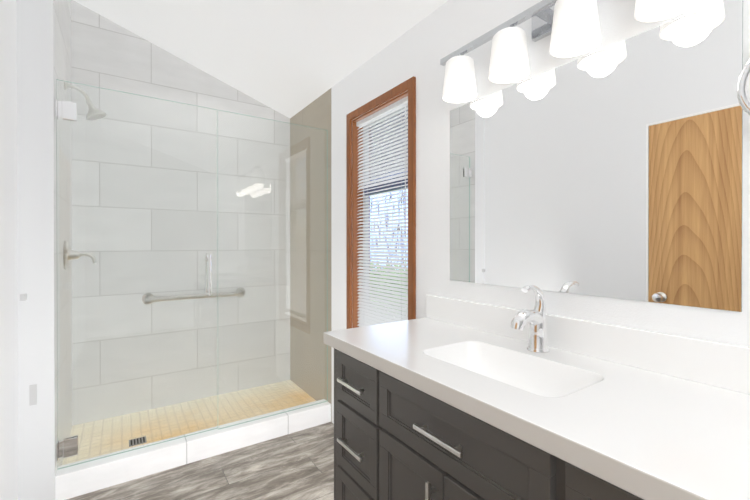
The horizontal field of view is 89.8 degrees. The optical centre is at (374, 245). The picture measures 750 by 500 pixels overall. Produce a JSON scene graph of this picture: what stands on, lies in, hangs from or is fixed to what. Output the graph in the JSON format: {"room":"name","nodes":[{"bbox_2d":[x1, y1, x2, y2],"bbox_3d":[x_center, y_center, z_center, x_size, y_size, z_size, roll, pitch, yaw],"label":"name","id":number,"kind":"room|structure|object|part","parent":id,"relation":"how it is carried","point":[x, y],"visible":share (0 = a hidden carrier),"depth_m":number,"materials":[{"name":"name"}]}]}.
{"room":"bathroom","nodes":[
{"label":"bathroom","id":0,"kind":"room"},
{"bbox_2d":[0,0,17,499],"bbox_3d":[-0.865,-0.308,0.444,0.130,3.150,4.934,0,0,-34],"label":"wall","id":1,"kind":"structure","parent":0,"point":[8,314],"depth_m":1.63,"materials":[{"name":"white paint"}]},
{"bbox_2d":[16,0,71,499],"bbox_3d":[-1.834,-0.315,2.117,0.132,3.150,0.816,0,0,-34],"label":"wall","id":2,"kind":"structure","parent":0,"point":[43,45],"depth_m":1.81,"materials":[{"name":"white paint"}]},
{"bbox_2d":[63,241,95,269],"bbox_3d":[-1.742,0.055,2.233,0.146,0.170,0.170,0,0,-34],"label":"shower valve","id":3,"kind":"object","parent":2,"relation":"attached to","point":[69,256],"depth_m":2.19,"materials":[{"name":"silver metal"}]},
{"bbox_2d":[64,79,106,119],"bbox_3d":[-1.721,-0.860,2.244,0.199,0.211,0.108,0,0,-34],"label":"shower head","id":4,"kind":"object","parent":2,"relation":"attached to","point":[96,115],"visible":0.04,"depth_m":2.24},
{"bbox_2d":[71,0,289,425],"bbox_3d":[-1.470,-0.318,2.932,1.645,3.150,0.130,0,0,-34],"label":"wall","id":5,"kind":"structure","parent":0,"point":[106,53],"depth_m":2.80,"materials":[{"name":"tile"}]},
{"bbox_2d":[142,288,244,303],"bbox_3d":[-1.356,0.385,2.884,0.730,0.080,0.080,0,0,-34],"label":"grab bar","id":6,"kind":"object","parent":5,"relation":"attached to","point":[170,298],"depth_m":2.82,"materials":[{"name":"silver metal"}]},
{"bbox_2d":[66,422,333,499],"bbox_3d":[-0.129,1.305,0.945,1.905,0.080,4.934,0,0,-34],"label":"floor","id":7,"kind":"structure","parent":0,"point":[298,465],"depth_m":2.06,"materials":[{"name":"wood"}]},
{"bbox_2d":[62,380,315,464],"bbox_3d":[-1.190,1.224,2.640,1.511,0.068,0.675,0,0,-34],"label":"shower floor","id":8,"kind":"structure","parent":7,"relation":"on","point":[260,407],"depth_m":2.60,"materials":[{"name":"tile"}]},
{"bbox_2d":[55,399,330,499],"bbox_3d":[-0.971,1.195,2.314,1.511,0.128,0.110,0,0,-34],"label":"shower curb","id":9,"kind":"structure","parent":7,"relation":"on","point":[88,477],"depth_m":2.16,"materials":[{"name":"tile"}]},
{"bbox_2d":[55,79,327,468],"bbox_3d":[-0.972,0.148,2.309,1.509,1.963,0.119,0,0,-34],"label":"glass","id":10,"kind":"object","parent":9,"relation":"on","point":[66,446],"visible":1,"depth_m":2.19,"materials":[{"name":"clear glass"}]},
{"bbox_3d":[-1.011,0.174,2.284,0.028,0.246,0.120,0,0,-34],"label":"handle","id":11,"kind":"part","parent":10,"relation":"part of","materials":[{"name":"silver metal"}]},
{"bbox_3d":[-0.655,0.147,2.522,0.746,1.963,0.010,0,0,-34],"label":"panel","id":12,"kind":"part","parent":10,"relation":"part of","materials":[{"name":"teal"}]},
{"bbox_2d":[324,294,749,499],"bbox_3d":[0.399,0.751,1.111,0.578,1.025,1.352,0,0,-34],"label":"bathroom vanity","id":13,"kind":"object","parent":7,"relation":"on","point":[446,398],"visible":1,"depth_m":0.96,"materials":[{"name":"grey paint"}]},
{"bbox_2d":[511,285,548,352],"bbox_3d":[0.503,0.237,1.228,0.165,0.220,0.070,0,0,-34],"label":"faucet","id":14,"kind":"object","parent":13,"relation":"on","point":[535,318],"visible":1,"depth_m":1.23,"materials":[{"name":"silver metal"}]},
{"bbox_2d":[74,0,447,117],"bbox_3d":[-0.129,-1.452,0.935,1.905,0.758,4.934,0,0,-34],"label":"ceiling","id":15,"kind":"structure","parent":0,"point":[289,58],"depth_m":2.37,"materials":[{"name":"white paint"}]},
{"bbox_2d":[290,0,749,423],"bbox_3d":[0.607,-0.312,1.435,0.130,3.150,4.934,0,0,-34],"label":"wall","id":16,"kind":"structure","parent":0,"point":[421,49],"depth_m":1.82,"materials":[{"name":"white paint"}]},
{"bbox_2d":[346,76,415,328],"bbox_3d":[0.064,-0.078,2.226,0.148,1.556,0.683,0,0,-34],"label":"window","id":17,"kind":"structure","parent":16,"relation":"in","point":[352,208],"depth_m":2.40,"materials":[{"name":"brown wood"}]},
{"bbox_2d":[356,96,407,326],"bbox_3d":[0.045,-0.080,2.213,0.035,1.434,0.561,0,0,-34],"label":"window blinds","id":18,"kind":"object","parent":17,"relation":"attached to","point":[368,315],"visible":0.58,"depth_m":2.21,"materials":[{"name":"grey plastic"}]},
{"bbox_3d":[0.088,-0.078,2.241,0.042,1.442,0.569,0,0,-34],"label":"window sash","id":19,"kind":"part","parent":17,"relation":"part of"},
{"bbox_3d":[0.093,-0.078,2.245,0.004,1.382,0.509,0,0,-34],"label":"glass","id":20,"kind":"part","parent":17,"relation":"part of","materials":[{"name":"clear glass"}]},
{"bbox_2d":[440,0,700,102],"bbox_3d":[0.558,-0.726,1.244,0.158,0.235,0.935,0,0,-34],"label":"sconce","id":21,"kind":"object","parent":16,"relation":"attached to","point":[571,28],"visible":0.98,"depth_m":1.28,"materials":[{"name":"white glass"}]},
{"bbox_2d":[450,0,742,311],"bbox_3d":[0.611,-0.225,1.304,0.006,0.765,0.966,0,0,-34],"label":"mirror","id":22,"kind":"object","parent":16,"relation":"attached to","point":[614,170],"visible":1,"depth_m":1.13,"materials":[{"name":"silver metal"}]},
{"bbox_2d":[736,59,749,115],"bbox_3d":[0.916,-0.372,0.802,0.060,0.231,0.208,0,0,-34],"label":"towel ring","id":23,"kind":"object","parent":16,"relation":"attached to","point":[743,96],"visible":1,"depth_m":0.86,"materials":[{"name":"silver metal"}]},
{"label":"outside","id":24,"kind":"structure","parent":0,"visible":0},
{"bbox_2d":[370,110,407,316],"bbox_3d":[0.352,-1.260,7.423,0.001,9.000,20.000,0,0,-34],"label":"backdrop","id":25,"kind":"structure","parent":24,"point":[394,196],"depth_m":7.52,"materials":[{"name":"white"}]}
]}

